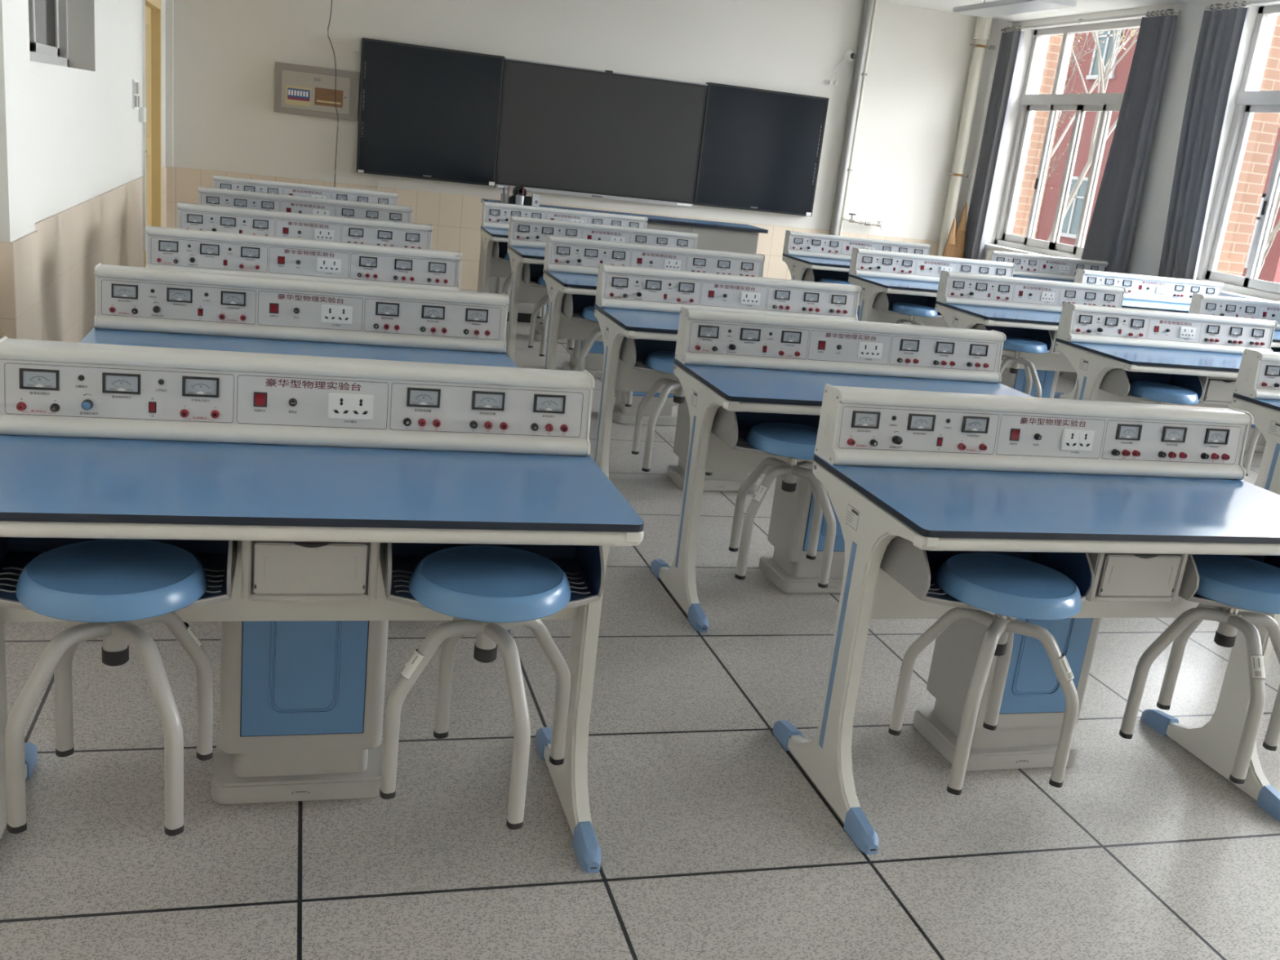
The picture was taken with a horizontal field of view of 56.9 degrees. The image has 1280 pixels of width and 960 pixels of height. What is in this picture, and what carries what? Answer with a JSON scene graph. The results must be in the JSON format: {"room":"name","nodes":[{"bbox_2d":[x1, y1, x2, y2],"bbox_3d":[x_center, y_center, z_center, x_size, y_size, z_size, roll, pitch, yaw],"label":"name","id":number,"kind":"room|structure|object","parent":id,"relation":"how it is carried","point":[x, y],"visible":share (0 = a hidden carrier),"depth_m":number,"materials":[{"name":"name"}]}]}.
{"room":"science classroom","nodes":[
{"label":"science classroom","id":0,"kind":"room"},
{"bbox_2d":[30,0,165,222],"bbox_3d":[-2.155,-1.192,3.189,0.220,2.970,14.080,2,16,-16],"label":"wall","id":1,"kind":"structure","parent":0,"point":[87,132],"depth_m":6.37,"materials":[{"name":"paint"}]},
{"bbox_2d":[0,0,35,242],"bbox_3d":[-2.365,-1.570,4.433,0.055,2.970,0.440,2,16,-16],"label":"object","id":2,"kind":"structure","parent":1,"relation":"attached to","point":[17,221],"depth_m":4.43,"materials":[{"name":"paint"}]},
{"bbox_2d":[28,0,68,66],"bbox_3d":[-2.808,-2.553,5.359,0.070,1.250,1.810,2,16,-16],"label":"window","id":3,"kind":"structure","parent":1,"relation":"in","point":[47,19],"depth_m":5.92,"materials":[{"name":"metal"}]},
{"bbox_2d":[0,166,166,342],"bbox_3d":[-2.127,-0.161,3.492,0.066,0.840,14.022,2,16,-16],"label":"wall wainscoting","id":4,"kind":"structure","parent":1,"relation":"attached to","point":[47,282],"depth_m":5.78,"materials":[{"name":"tile"}]},
{"bbox_2d":[132,79,139,109],"bbox_3d":[-3.362,-2.566,7.862,0.016,0.186,0.339,2,16,-16],"label":"wall switch","id":5,"kind":"object","parent":1,"relation":"attached to","point":[135,85],"visible":1,"depth_m":7.86,"materials":[{"name":"white plastic"}]},
{"bbox_2d":[138,0,146,251],"bbox_3d":[-3.424,-2.826,8.133,0.035,2.500,0.155,2,16,-16],"label":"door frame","id":6,"kind":"structure","parent":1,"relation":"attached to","point":[142,110],"depth_m":8.24,"materials":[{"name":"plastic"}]},
{"bbox_2d":[143,0,161,267],"bbox_3d":[-3.721,-2.919,8.761,0.212,2.900,1.080,2,16,-16],"label":"door","id":7,"kind":"structure","parent":1,"relation":"in","point":[153,7],"depth_m":9.19,"materials":[{"name":"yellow wood"}]},
{"bbox_2d":[173,0,1012,241],"bbox_3d":[-0.243,-3.163,10.893,8.270,2.970,0.250,2,16,-16],"label":"wall","id":8,"kind":"structure","parent":0,"point":[226,52],"depth_m":10.63,"materials":[{"name":"paint"}]},
{"bbox_2d":[165,0,173,166],"bbox_3d":[-3.856,-3.233,9.683,0.055,2.970,0.050,2,16,-16],"label":"trim","id":9,"kind":"structure","parent":8,"relation":"attached to","point":[169,3],"depth_m":9.65,"materials":[{"name":"paint"}]},
{"bbox_2d":[274,62,359,121],"bbox_3d":[-2.728,-3.278,9.983,0.685,0.400,0.061,2,16,-16],"label":"electrical panel","id":10,"kind":"object","parent":8,"relation":"attached to","point":[300,90],"visible":1,"depth_m":9.96,"materials":[{"name":"grey"}]},
{"bbox_2d":[349,40,360,71],"bbox_3d":[-2.412,-3.585,9.986,0.085,0.245,0.040,2,16,-16],"label":"junction box","id":11,"kind":"object","parent":8,"relation":"attached to","point":[354,46],"visible":1,"depth_m":9.95,"materials":[{"name":"paint"}]},
{"bbox_2d":[355,37,504,186],"bbox_3d":[-1.821,-3.174,10.259,1.203,1.100,0.086,2,16,-16],"label":"board","id":12,"kind":"object","parent":8,"relation":"attached to","point":[425,113],"visible":1,"depth_m":10.22,"materials":[{"name":"black"}]},
{"bbox_2d":[166,166,939,290],"bbox_3d":[-0.330,-2.100,11.038,7.650,0.840,0.058,2,16,-16],"label":"wall wainscoting","id":13,"kind":"structure","parent":8,"relation":"attached to","point":[455,220],"depth_m":10.61,"materials":[{"name":"tile"}]},
{"bbox_2d":[493,57,707,208],"bbox_3d":[-0.345,-3.120,10.692,1.865,1.112,0.092,2,16,-16],"label":"display screen","id":14,"kind":"object","parent":8,"relation":"attached to","point":[564,130],"visible":1,"depth_m":10.65,"materials":[{"name":"black"}]},
{"bbox_2d":[693,82,829,216],"bbox_3d":[1.131,-3.094,11.123,1.200,1.095,0.086,2,16,-16],"label":"board","id":15,"kind":"object","parent":8,"relation":"attached to","point":[760,150],"visible":1,"depth_m":11.08,"materials":[{"name":"black"}]},
{"bbox_2d":[828,49,855,84],"bbox_3d":[1.909,-3.874,11.103,0.219,0.327,0.075,2,16,-16],"label":"dome camera","id":16,"kind":"object","parent":8,"relation":"attached to","point":[849,55],"visible":1,"depth_m":11.10,"materials":[{"name":"white plastic"}]},
{"bbox_2d":[829,0,873,235],"bbox_3d":[1.961,-3.044,11.361,0.080,2.970,0.080,2,16,-16],"label":"pipe","id":17,"kind":"object","parent":8,"relation":"attached to","point":[868,4],"visible":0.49,"depth_m":11.21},
{"bbox_2d":[838,0,877,235],"bbox_3d":[2.032,-3.048,11.405,0.040,2.970,0.045,2,16,-16],"label":"pipe","id":18,"kind":"object","parent":8,"relation":"attached to","point":[864,74],"visible":0.65,"depth_m":11.27,"materials":[{"name":"grey plastic"}]},
{"bbox_2d":[842,213,882,230],"bbox_3d":[2.187,-2.534,11.587,0.434,0.129,0.060,2,16,-16],"label":"water tap","id":19,"kind":"object","parent":18,"relation":"attached to","point":[851,220],"visible":1,"depth_m":11.58,"materials":[{"name":"silver metal"}]},
{"bbox_2d":[937,16,995,256],"bbox_3d":[3.132,-2.995,11.662,0.232,2.970,0.162,2,16,-16],"label":"drain pipe","id":20,"kind":"object","parent":8,"relation":"attached to","point":[983,25],"visible":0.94,"depth_m":11.50,"materials":[{"name":"plastic"}]},
{"bbox_2d":[0,288,1279,959],"bbox_3d":[1.429,0.411,4.823,8.270,0.200,14.280,2,16,-16],"label":"floor","id":21,"kind":"structure","parent":0,"point":[716,842],"depth_m":2.66,"materials":[{"name":"tile"}]},
{"bbox_2d":[4,538,213,835],"bbox_3d":[-0.949,0.363,2.138,0.309,0.449,0.309,4,16,-9],"label":"round stool","id":22,"kind":"object","parent":21,"relation":"on","point":[118,586],"visible":1,"depth_m":2.04,"materials":[{"name":"blue plastic"}]},
{"bbox_2d":[80,262,517,631],"bbox_3d":[-0.992,-0.091,3.515,1.222,0.942,0.599,2,16,-16],"label":"lab bench","id":23,"kind":"object","parent":21,"relation":"on","point":[135,306],"visible":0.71,"depth_m":3.55,"materials":[{"name":"grey plastic"}]},
{"bbox_2d":[320,304,352,324],"bbox_3d":[-0.925,-0.505,3.606,0.093,0.053,0.011,2,16,-16],"label":"power socket","id":24,"kind":"object","parent":23,"relation":"attached to","point":[330,313],"depth_m":3.60,"materials":[{"name":"white plastic"}]},
{"bbox_2d":[145,225,462,291],"bbox_3d":[-1.305,-0.441,4.619,1.222,0.942,0.599,2,16,-16],"label":"lab bench","id":25,"kind":"object","parent":21,"relation":"on","point":[166,248],"visible":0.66,"depth_m":4.68,"materials":[{"name":"grey plastic"}]},
{"bbox_2d":[316,257,341,273],"bbox_3d":[-1.239,-0.855,4.710,0.093,0.053,0.011,2,16,-16],"label":"power socket","id":26,"kind":"object","parent":25,"relation":"attached to","point":[324,265],"depth_m":4.71,"materials":[{"name":"white plastic"}]},
{"bbox_2d":[177,201,432,249],"bbox_3d":[-1.619,-0.791,5.723,1.222,0.942,0.599,2,16,-16],"label":"lab bench","id":27,"kind":"object","parent":21,"relation":"on","point":[189,215],"visible":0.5,"depth_m":5.78,"materials":[{"name":"grey plastic"}]},
{"bbox_2d":[314,228,334,241],"bbox_3d":[-1.553,-1.205,5.815,0.093,0.053,0.011,2,16,-16],"label":"power socket","id":28,"kind":"object","parent":27,"relation":"attached to","point":[323,234],"depth_m":5.81,"materials":[{"name":"white plastic"}]},
{"bbox_2d":[198,186,413,223],"bbox_3d":[-1.932,-1.140,6.828,1.222,0.942,0.599,2,16,-16],"label":"lab bench","id":29,"kind":"object","parent":21,"relation":"on","point":[206,196],"visible":0.28,"depth_m":6.88,"materials":[{"name":"grey plastic"}]},
{"bbox_2d":[213,174,398,204],"bbox_3d":[-2.246,-1.490,7.932,1.222,0.942,0.599,2,16,-16],"label":"lab bench","id":30,"kind":"object","parent":21,"relation":"on","point":[219,182],"visible":0.11,"depth_m":7.99,"materials":[{"name":"grey plastic"}]},
{"bbox_2d":[0,336,644,872],"bbox_3d":[-0.678,0.259,2.411,1.222,0.942,0.599,2,16,-16],"label":"lab bench","id":31,"kind":"object","parent":21,"relation":"on","point":[308,493],"visible":0.97,"depth_m":2.40,"materials":[{"name":"blue"}]},
{"bbox_2d":[0,537,237,610],"bbox_3d":[-0.944,0.112,2.116,0.411,0.154,0.278,2,16,-16],"label":"tray","id":32,"kind":"object","parent":31,"relation":"on","point":[218,556],"depth_m":2.19,"materials":[{"name":"grey plastic"}]},
{"bbox_2d":[253,391,267,407],"bbox_3d":[-0.787,-0.167,2.451,0.027,0.031,0.005,2,16,-16],"label":"switch","id":33,"kind":"object","parent":31,"relation":"attached to","point":[260,398],"depth_m":2.45,"materials":[{"name":"red plastic"}]},
{"bbox_2d":[328,392,373,419],"bbox_3d":[-0.612,-0.155,2.502,0.093,0.053,0.011,2,16,-16],"label":"power socket","id":34,"kind":"object","parent":31,"relation":"attached to","point":[341,406],"depth_m":2.50,"materials":[{"name":"white plastic"}]},
{"bbox_2d":[379,545,570,830],"bbox_3d":[-0.307,0.385,2.320,0.309,0.449,0.309,11,16,14],"label":"round stool","id":35,"kind":"object","parent":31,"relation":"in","point":[488,591],"visible":1,"depth_m":2.23,"materials":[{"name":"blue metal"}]},
{"bbox_2d":[379,542,604,608],"bbox_3d":[-0.287,0.132,2.309,0.411,0.154,0.278,2,16,-16],"label":"tray","id":36,"kind":"object","parent":31,"relation":"on","point":[582,563],"depth_m":2.36,"materials":[{"name":"grey plastic"}]},
{"bbox_2d":[528,275,586,358],"bbox_3d":[-0.476,-0.981,7.057,0.309,0.449,0.309,0,17,-21],"label":"round stool","id":37,"kind":"object","parent":21,"relation":"on","point":[540,281],"visible":0.26,"depth_m":7.05,"materials":[{"name":"grey metal"}]},
{"bbox_2d":[480,200,648,343],"bbox_3d":[-0.520,-1.437,8.439,1.222,0.942,0.599,2,16,-16],"label":"lab bench","id":38,"kind":"object","parent":21,"relation":"on","point":[495,224],"visible":0.38,"depth_m":8.38,"materials":[{"name":"grey plastic"}]},
{"bbox_2d":[492,241,510,262],"bbox_3d":[-0.786,-1.583,8.145,0.411,0.154,0.278,2,16,-16],"label":"tray","id":39,"kind":"object","parent":38,"relation":"on","point":[500,248],"depth_m":8.22,"materials":[{"name":"grey plastic"}]},
{"bbox_2d":[502,253,546,324],"bbox_3d":[-0.794,-1.331,8.160,0.309,0.449,0.309,3,16,-11],"label":"round stool","id":40,"kind":"object","parent":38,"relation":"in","point":[506,289],"visible":0.17,"depth_m":8.10,"materials":[{"name":"grey metal"}]},
{"bbox_2d":[506,215,697,377],"bbox_3d":[-0.206,-1.087,7.335,1.222,0.942,0.599,2,16,-16],"label":"lab bench","id":41,"kind":"object","parent":21,"relation":"on","point":[526,239],"visible":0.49,"depth_m":7.29,"materials":[{"name":"grey plastic"}]},
{"bbox_2d":[521,262,546,287],"bbox_3d":[-0.472,-1.234,7.041,0.411,0.154,0.278,2,16,-16],"label":"tray","id":42,"kind":"object","parent":41,"relation":"on","point":[531,272],"depth_m":7.10,"materials":[{"name":"grey plastic"}]},
{"bbox_2d":[576,306,632,407],"bbox_3d":[-0.163,-0.632,5.953,0.309,0.449,0.309,6,16,-3],"label":"round stool","id":43,"kind":"object","parent":21,"relation":"on","point":[588,313],"visible":0.26,"depth_m":5.84,"materials":[{"name":"grey metal"}]},
{"bbox_2d":[477,198,768,322],"bbox_3d":[-0.160,-1.702,9.603,2.270,0.895,0.500,2,16,-16],"label":"bench","id":44,"kind":"object","parent":21,"relation":"on","point":[712,235],"visible":0.22,"depth_m":9.49,"materials":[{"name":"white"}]},
{"bbox_2d":[508,185,526,203],"bbox_3d":[-0.961,-2.236,9.261,0.170,0.137,0.052,2,16,-16],"label":"tape dispenser","id":45,"kind":"object","parent":44,"relation":"on","point":[512,198],"visible":0.62,"depth_m":9.24,"materials":[{"name":"black plastic"}]},
{"bbox_2d":[480,198,768,233],"bbox_3d":[-0.113,-2.117,9.485,2.270,0.027,0.500,2,16,-16],"label":"countertop","id":46,"kind":"structure","parent":44,"relation":"on","point":[653,219],"depth_m":9.49,"materials":[{"name":"blue"}]},
{"bbox_2d":[542,235,765,426],"bbox_3d":[0.107,-0.737,6.231,1.222,0.942,0.599,2,16,-16],"label":"lab bench","id":47,"kind":"object","parent":21,"relation":"on","point":[571,264],"visible":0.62,"depth_m":6.21,"materials":[{"name":"grey plastic"}]},
{"bbox_2d":[561,293,598,322],"bbox_3d":[-0.159,-0.884,5.936,0.411,0.154,0.278,2,16,-16],"label":"tray","id":48,"kind":"object","parent":47,"relation":"on","point":[572,304],"depth_m":5.99,"materials":[{"name":"grey plastic"}]},
{"bbox_2d":[663,258,680,270],"bbox_3d":[0.174,-1.151,6.322,0.093,0.053,0.011,2,16,-16],"label":"power socket","id":49,"kind":"object","parent":47,"relation":"attached to","point":[668,264],"depth_m":6.32,"materials":[{"name":"white plastic"}]},
{"bbox_2d":[631,351,712,475],"bbox_3d":[0.153,-0.282,4.849,0.309,0.449,0.309,3,16,-11],"label":"round stool","id":50,"kind":"object","parent":21,"relation":"on","point":[660,361],"visible":0.44,"depth_m":4.75,"materials":[{"name":"grey metal"}]},
{"bbox_2d":[593,262,861,492],"bbox_3d":[0.421,-0.387,5.126,1.222,0.942,0.599,2,16,-16],"label":"lab bench","id":51,"kind":"object","parent":21,"relation":"on","point":[637,312],"visible":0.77,"depth_m":5.10,"materials":[{"name":"grey plastic"}]},
{"bbox_2d":[618,337,676,373],"bbox_3d":[0.155,-0.534,4.832,0.411,0.154,0.278,2,16,-16],"label":"tray","id":52,"kind":"object","parent":51,"relation":"on","point":[633,353],"depth_m":4.87,"materials":[{"name":"grey plastic"}]},
{"bbox_2d":[739,291,760,305],"bbox_3d":[0.487,-0.801,5.218,0.093,0.053,0.011,2,16,-16],"label":"power socket","id":53,"kind":"object","parent":51,"relation":"attached to","point":[746,298],"depth_m":5.22,"materials":[{"name":"white plastic"}]},
{"bbox_2d":[650,306,1034,631],"bbox_3d":[0.735,-0.038,4.022,1.222,0.942,0.599,2,16,-16],"label":"lab bench","id":54,"kind":"object","parent":21,"relation":"on","point":[736,372],"visible":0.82,"depth_m":4.01,"materials":[{"name":"grey plastic"}]},
{"bbox_2d":[711,405,820,456],"bbox_3d":[0.468,-0.184,3.728,0.411,0.154,0.278,2,16,-16],"label":"tray","id":55,"kind":"object","parent":54,"relation":"on","point":[732,428],"depth_m":3.71,"materials":[{"name":"grey plastic"}]},
{"bbox_2d":[728,422,835,588],"bbox_3d":[0.465,0.068,3.745,0.309,0.449,0.309,6,16,-3],"label":"round stool","id":56,"kind":"object","parent":54,"relation":"in","point":[794,442],"visible":0.93,"depth_m":3.65,"materials":[{"name":"grey metal"}]},
{"bbox_2d":[857,342,883,358],"bbox_3d":[0.801,-0.452,4.113,0.093,0.053,0.011,2,16,-16],"label":"power socket","id":57,"kind":"object","parent":54,"relation":"attached to","point":[864,349],"depth_m":4.11,"materials":[{"name":"white plastic"}]},
{"bbox_2d":[782,230,931,320],"bbox_3d":[1.715,-1.367,9.095,1.222,0.942,0.599,2,16,-16],"label":"lab bench","id":58,"kind":"object","parent":21,"relation":"on","point":[808,256],"visible":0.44,"depth_m":9.05,"materials":[{"name":"grey plastic"}]},
{"bbox_2d":[801,268,848,282],"bbox_3d":[1.449,-1.514,8.801,0.411,0.154,0.278,2,16,-16],"label":"tray","id":59,"kind":"object","parent":58,"relation":"on","point":[808,274],"depth_m":8.91,"materials":[{"name":"grey plastic"}]},
{"bbox_2d":[848,247,1015,327],"bbox_3d":[2.028,-1.018,7.991,1.222,0.942,0.599,2,16,-16],"label":"lab bench","id":60,"kind":"object","parent":21,"relation":"on","point":[885,278],"visible":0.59,"depth_m":7.93,"materials":[{"name":"grey plastic"}]},
{"bbox_2d":[871,292,942,317],"bbox_3d":[1.762,-1.164,7.697,0.411,0.154,0.278,2,16,-16],"label":"tray","id":61,"kind":"object","parent":60,"relation":"on","point":[882,302],"depth_m":7.76,"materials":[{"name":"grey plastic"}]},
{"bbox_2d":[888,302,937,325],"bbox_3d":[1.752,-0.912,7.712,0.309,0.449,0.309,9,16,10],"label":"round stool","id":62,"kind":"object","parent":60,"relation":"in","point":[913,309],"visible":0.47,"depth_m":7.58,"materials":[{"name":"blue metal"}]},
{"bbox_2d":[942,218,955,257],"bbox_3d":[3.065,-2.057,11.812,0.202,1.082,0.081,2,16,-16],"label":"broom","id":63,"kind":"object","parent":21,"relation":"on","point":[949,248],"visible":0.31,"depth_m":11.72,"materials":[{"name":"brown wood"}]},
{"bbox_2d":[955,202,968,257],"bbox_3d":[3.147,-2.141,11.829,0.203,1.252,0.081,2,16,-16],"label":"broom","id":64,"kind":"object","parent":21,"relation":"on","point":[960,235],"visible":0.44,"depth_m":11.74,"materials":[{"name":"brown wood"}]},
{"bbox_2d":[773,383,1279,854],"bbox_3d":[1.048,0.312,2.918,1.222,0.942,0.599,2,16,-16],"label":"lab bench","id":65,"kind":"object","parent":21,"relation":"on","point":[1117,499],"visible":0.91,"depth_m":2.87,"materials":[{"name":"grey plastic"}]},
{"bbox_2d":[888,552,1081,795],"bbox_3d":[0.785,0.419,2.638,0.309,0.449,0.309,2,16,-15],"label":"round stool","id":66,"kind":"object","parent":65,"relation":"in","point":[1010,588],"visible":1,"depth_m":2.56,"materials":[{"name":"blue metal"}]},
{"bbox_2d":[880,536,1094,610],"bbox_3d":[0.782,0.165,2.624,0.411,0.154,0.278,2,16,-16],"label":"tray","id":67,"kind":"object","parent":65,"relation":"on","point":[916,569],"depth_m":2.55,"materials":[{"name":"grey plastic"}]},
{"bbox_2d":[1008,428,1020,440],"bbox_3d":[0.939,-0.113,2.958,0.027,0.031,0.005,2,16,-16],"label":"switch","id":68,"kind":"object","parent":65,"relation":"attached to","point":[1014,433],"depth_m":2.96,"materials":[{"name":"red plastic"}]},
{"bbox_2d":[1060,428,1094,450],"bbox_3d":[1.114,-0.102,3.009,0.093,0.053,0.011,2,16,-16],"label":"power socket","id":69,"kind":"object","parent":65,"relation":"attached to","point":[1071,439],"depth_m":3.01,"materials":[{"name":"white plastic"}]},
{"bbox_2d":[1119,554,1279,783],"bbox_3d":[1.397,0.430,2.847,0.309,0.449,0.309,18,20,36],"label":"round stool","id":70,"kind":"object","parent":65,"relation":"in","point":[1243,583],"visible":0.91,"depth_m":2.80,"materials":[{"name":"grey metal"}]},
{"bbox_2d":[1177,554,1279,609],"bbox_3d":[1.439,0.186,2.817,0.411,0.154,0.278,2,16,-16],"label":"tray","id":71,"kind":"object","parent":65,"relation":"on","point":[1190,580],"depth_m":2.70,"materials":[{"name":"grey plastic"}]},
{"bbox_2d":[934,270,1125,398],"bbox_3d":[2.342,-0.668,6.887,1.222,0.942,0.599,2,16,-16],"label":"lab bench","id":72,"kind":"object","parent":21,"relation":"on","point":[1016,307],"visible":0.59,"depth_m":6.87,"materials":[{"name":"grey plastic"}]},
{"bbox_2d":[971,323,1052,352],"bbox_3d":[2.076,-0.815,6.593,0.411,0.154,0.278,2,16,-16],"label":"tray","id":73,"kind":"object","parent":72,"relation":"on","point":[1042,332],"depth_m":6.62,"materials":[{"name":"grey plastic"}]},
{"bbox_2d":[999,335,1047,397],"bbox_3d":[2.082,-0.562,6.612,0.309,0.449,0.309,7,16,2],"label":"round stool","id":74,"kind":"object","parent":72,"relation":"in","point":[1019,344],"visible":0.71,"depth_m":6.50,"materials":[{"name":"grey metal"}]},
{"bbox_2d":[1040,291,1055,302],"bbox_3d":[2.408,-1.082,6.978,0.093,0.053,0.011,2,16,-16],"label":"power socket","id":75,"kind":"object","parent":72,"relation":"attached to","point":[1045,296],"depth_m":6.98,"materials":[{"name":"white plastic"}]},
{"bbox_2d":[986,249,1108,374],"bbox_3d":[3.408,-1.315,9.593,1.222,0.942,0.599,2,16,-16],"label":"lab bench","id":76,"kind":"object","parent":21,"relation":"on","point":[1029,266],"visible":0.29,"depth_m":9.63,"materials":[{"name":"grey plastic"}]},
{"bbox_2d":[1053,268,1223,399],"bbox_3d":[3.721,-0.965,8.488,1.222,0.942,0.599,2,16,-16],"label":"lab bench","id":77,"kind":"object","parent":21,"relation":"on","point":[1142,291],"visible":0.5,"depth_m":8.53,"materials":[{"name":"grey plastic"}]},
{"bbox_2d":[1054,302,1277,487],"bbox_3d":[2.655,-0.318,5.783,1.222,0.942,0.599,2,16,-16],"label":"lab bench","id":78,"kind":"object","parent":21,"relation":"on","point":[1108,348],"visible":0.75,"depth_m":5.71,"materials":[{"name":"grey plastic"}]},
{"bbox_2d":[1098,368,1204,402],"bbox_3d":[2.389,-0.465,5.489,0.411,0.154,0.278,2,16,-16],"label":"tray","id":79,"kind":"object","parent":78,"relation":"on","point":[1117,381],"depth_m":5.48,"materials":[{"name":"grey plastic"}]},
{"bbox_2d":[1128,381,1198,404],"bbox_3d":[2.390,-0.212,5.507,0.309,0.449,0.309,4,16,-10],"label":"round stool","id":80,"kind":"object","parent":78,"relation":"in","point":[1163,393],"visible":0.38,"depth_m":5.36,"materials":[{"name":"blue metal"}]},
{"bbox_2d":[1178,326,1195,338],"bbox_3d":[2.722,-0.732,5.874,0.093,0.053,0.011,2,16,-16],"label":"power socket","id":81,"kind":"object","parent":78,"relation":"attached to","point":[1184,332],"depth_m":5.87,"materials":[{"name":"white plastic"}]},
{"bbox_2d":[1188,293,1279,452],"bbox_3d":[4.035,-0.615,7.384,1.222,0.942,0.599,2,16,-16],"label":"lab bench","id":82,"kind":"object","parent":21,"relation":"on","point":[1208,304],"visible":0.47,"depth_m":7.36,"materials":[{"name":"grey plastic"}]},
{"bbox_2d":[1243,426,1260,475],"bbox_3d":[3.017,-0.193,5.691,0.309,0.449,0.309,-3,18,-31],"label":"round stool","id":83,"kind":"object","parent":21,"relation":"on","point":[1255,435],"visible":0.06,"depth_m":5.88,"materials":[{"name":"grey metal"}]},
{"bbox_2d":[1231,348,1279,494],"bbox_3d":[2.969,0.032,4.678,1.222,0.942,0.599,2,16,-16],"label":"lab bench","id":84,"kind":"object","parent":21,"relation":"on","point":[1256,392],"visible":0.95,"depth_m":4.58,"materials":[{"name":"grey plastic"}]},
{"bbox_2d":[877,0,1199,22],"bbox_3d":[1.776,-2.619,3.961,8.270,0.200,14.280,2,16,-16],"label":"ceiling","id":85,"kind":"structure","parent":0,"point":[1082,6],"depth_m":10.45,"materials":[{"name":"paint"}]},
{"bbox_2d":[327,0,338,186],"bbox_3d":[-2.570,-3.570,9.919,0.117,2.172,0.067,2,16,-16],"label":"hanging cable","id":86,"kind":"object","parent":85,"relation":"hanging from","point":[331,0],"visible":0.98,"depth_m":9.98,"materials":[{"name":"grey plastic"}]},
{"bbox_2d":[952,0,1076,17],"bbox_3d":[2.756,-3.606,8.698,0.320,0.273,1.160,2,16,-16],"label":"lamp","id":87,"kind":"object","parent":85,"relation":"hanging from","point":[1002,7],"visible":1,"depth_m":8.65,"materials":[{"name":"white"}]},
{"bbox_2d":[982,0,1279,276],"bbox_3d":[5.441,-0.957,5.420,0.320,2.970,14.080,2,16,-16],"label":"wall","id":88,"kind":"structure","parent":0,"point":[1146,248],"depth_m":9.41,"materials":[{"name":"paint"}]},
{"bbox_2d":[984,18,1142,258],"bbox_3d":[3.864,-3.068,10.780,0.250,2.070,1.800,2,16,-16],"label":"window","id":89,"kind":"structure","parent":88,"relation":"in","point":[1105,103],"depth_m":10.98,"materials":[{"name":"metal"}]},
{"bbox_2d":[1000,8,1180,31],"bbox_3d":[3.873,-3.989,10.295,0.121,0.038,2.480,2,16,-16],"label":"curtain rod","id":90,"kind":"object","parent":88,"relation":"attached to","point":[1080,20],"visible":0.94,"depth_m":10.09,"materials":[{"name":"metal"}]},
{"bbox_2d":[963,26,1024,260],"bbox_3d":[3.399,-2.984,11.631,0.112,2.785,0.320,2,16,-16],"label":"curtain","id":91,"kind":"object","parent":90,"relation":"hanging from","point":[1011,42],"visible":0.8,"depth_m":11.51,"materials":[{"name":"grey fabric"}]},
{"bbox_2d":[1080,8,1177,273],"bbox_3d":[3.940,-2.384,9.736,0.112,2.785,0.560,2,16,-16],"label":"curtain","id":92,"kind":"object","parent":90,"relation":"hanging from","point":[1109,237],"visible":0.75,"depth_m":9.58,"materials":[{"name":"grey fabric"}]},
{"bbox_2d":[1195,4,1279,301],"bbox_3d":[4.622,-2.223,8.111,0.250,2.070,1.800,2,16,-16],"label":"window","id":93,"kind":"structure","parent":88,"relation":"in","point":[1248,101],"depth_m":8.76,"materials":[{"name":"metal"}]},
{"bbox_2d":[1204,0,1279,9],"bbox_3d":[4.616,-3.160,7.677,0.121,0.038,2.550,2,16,-16],"label":"curtain rod","id":94,"kind":"object","parent":88,"relation":"attached to","point":[1215,6],"visible":0.92,"depth_m":8.49,"materials":[{"name":"metal"}]},
{"bbox_2d":[1157,0,1249,279],"bbox_3d":[4.160,-2.135,8.948,0.122,2.785,0.530,2,16,-16],"label":"curtain","id":95,"kind":"object","parent":94,"relation":"hanging from","point":[1221,33],"visible":0.71,"depth_m":8.84,"materials":[{"name":"grey fabric"}]},
{"label":"outside","id":96,"kind":"structure","parent":0,"visible":0},
{"bbox_3d":[25.729,-0.114,31.182,53.160,0.200,100.000,2,16,-16],"label":"ground","id":97,"kind":"structure","parent":96,"visible":0},
{"bbox_2d":[1011,33,1075,239],"bbox_3d":[3.711,-2.162,12.589,0.330,9.000,0.920,2,16,-16],"label":"brick pier","id":98,"kind":"structure","parent":97,"relation":"on","point":[1040,121],"depth_m":11.79,"materials":[{"name":"brick"}]},
{"bbox_2d":[1046,29,1125,189],"bbox_3d":[8.597,-7.561,29.000,4.819,11.524,5.882,2,16,-16],"label":"tree","id":99,"kind":"object","parent":97,"relation":"on","point":[1078,41],"visible":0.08,"depth_m":27.33,"materials":[{"name":"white plant"}]},
{"bbox_2d":[1047,27,1139,241],"bbox_3d":[6.951,-5.714,21.698,5.601,11.583,8.931,-2,18,-28],"label":"tree","id":100,"kind":"object","parent":97,"relation":"on","point":[1104,77],"visible":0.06,"depth_m":20.31,"materials":[{"name":"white plant"}]},
{"bbox_2d":[1035,27,1279,283],"bbox_3d":[21.585,-0.505,8.256,6.450,12.100,120.200,2,16,-16],"label":"school building","id":101,"kind":"structure","parent":97,"relation":"on","point":[1118,77],"depth_m":31.53,"materials":[{"name":"red brick"}]},
{"bbox_2d":[1216,14,1279,275],"bbox_3d":[4.466,-1.320,9.929,0.330,9.000,0.940,2,16,-16],"label":"brick pier","id":102,"kind":"structure","parent":97,"relation":"on","point":[1264,126],"depth_m":9.18,"materials":[{"name":"orange brick"}]},
{"bbox_2d":[1244,124,1279,279],"bbox_3d":[7.915,-2.800,15.377,4.008,9.648,5.950,2,16,-16],"label":"tree","id":103,"kind":"object","parent":97,"relation":"on","point":[1272,234],"visible":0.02,"depth_m":14.36,"materials":[{"name":"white plant"}]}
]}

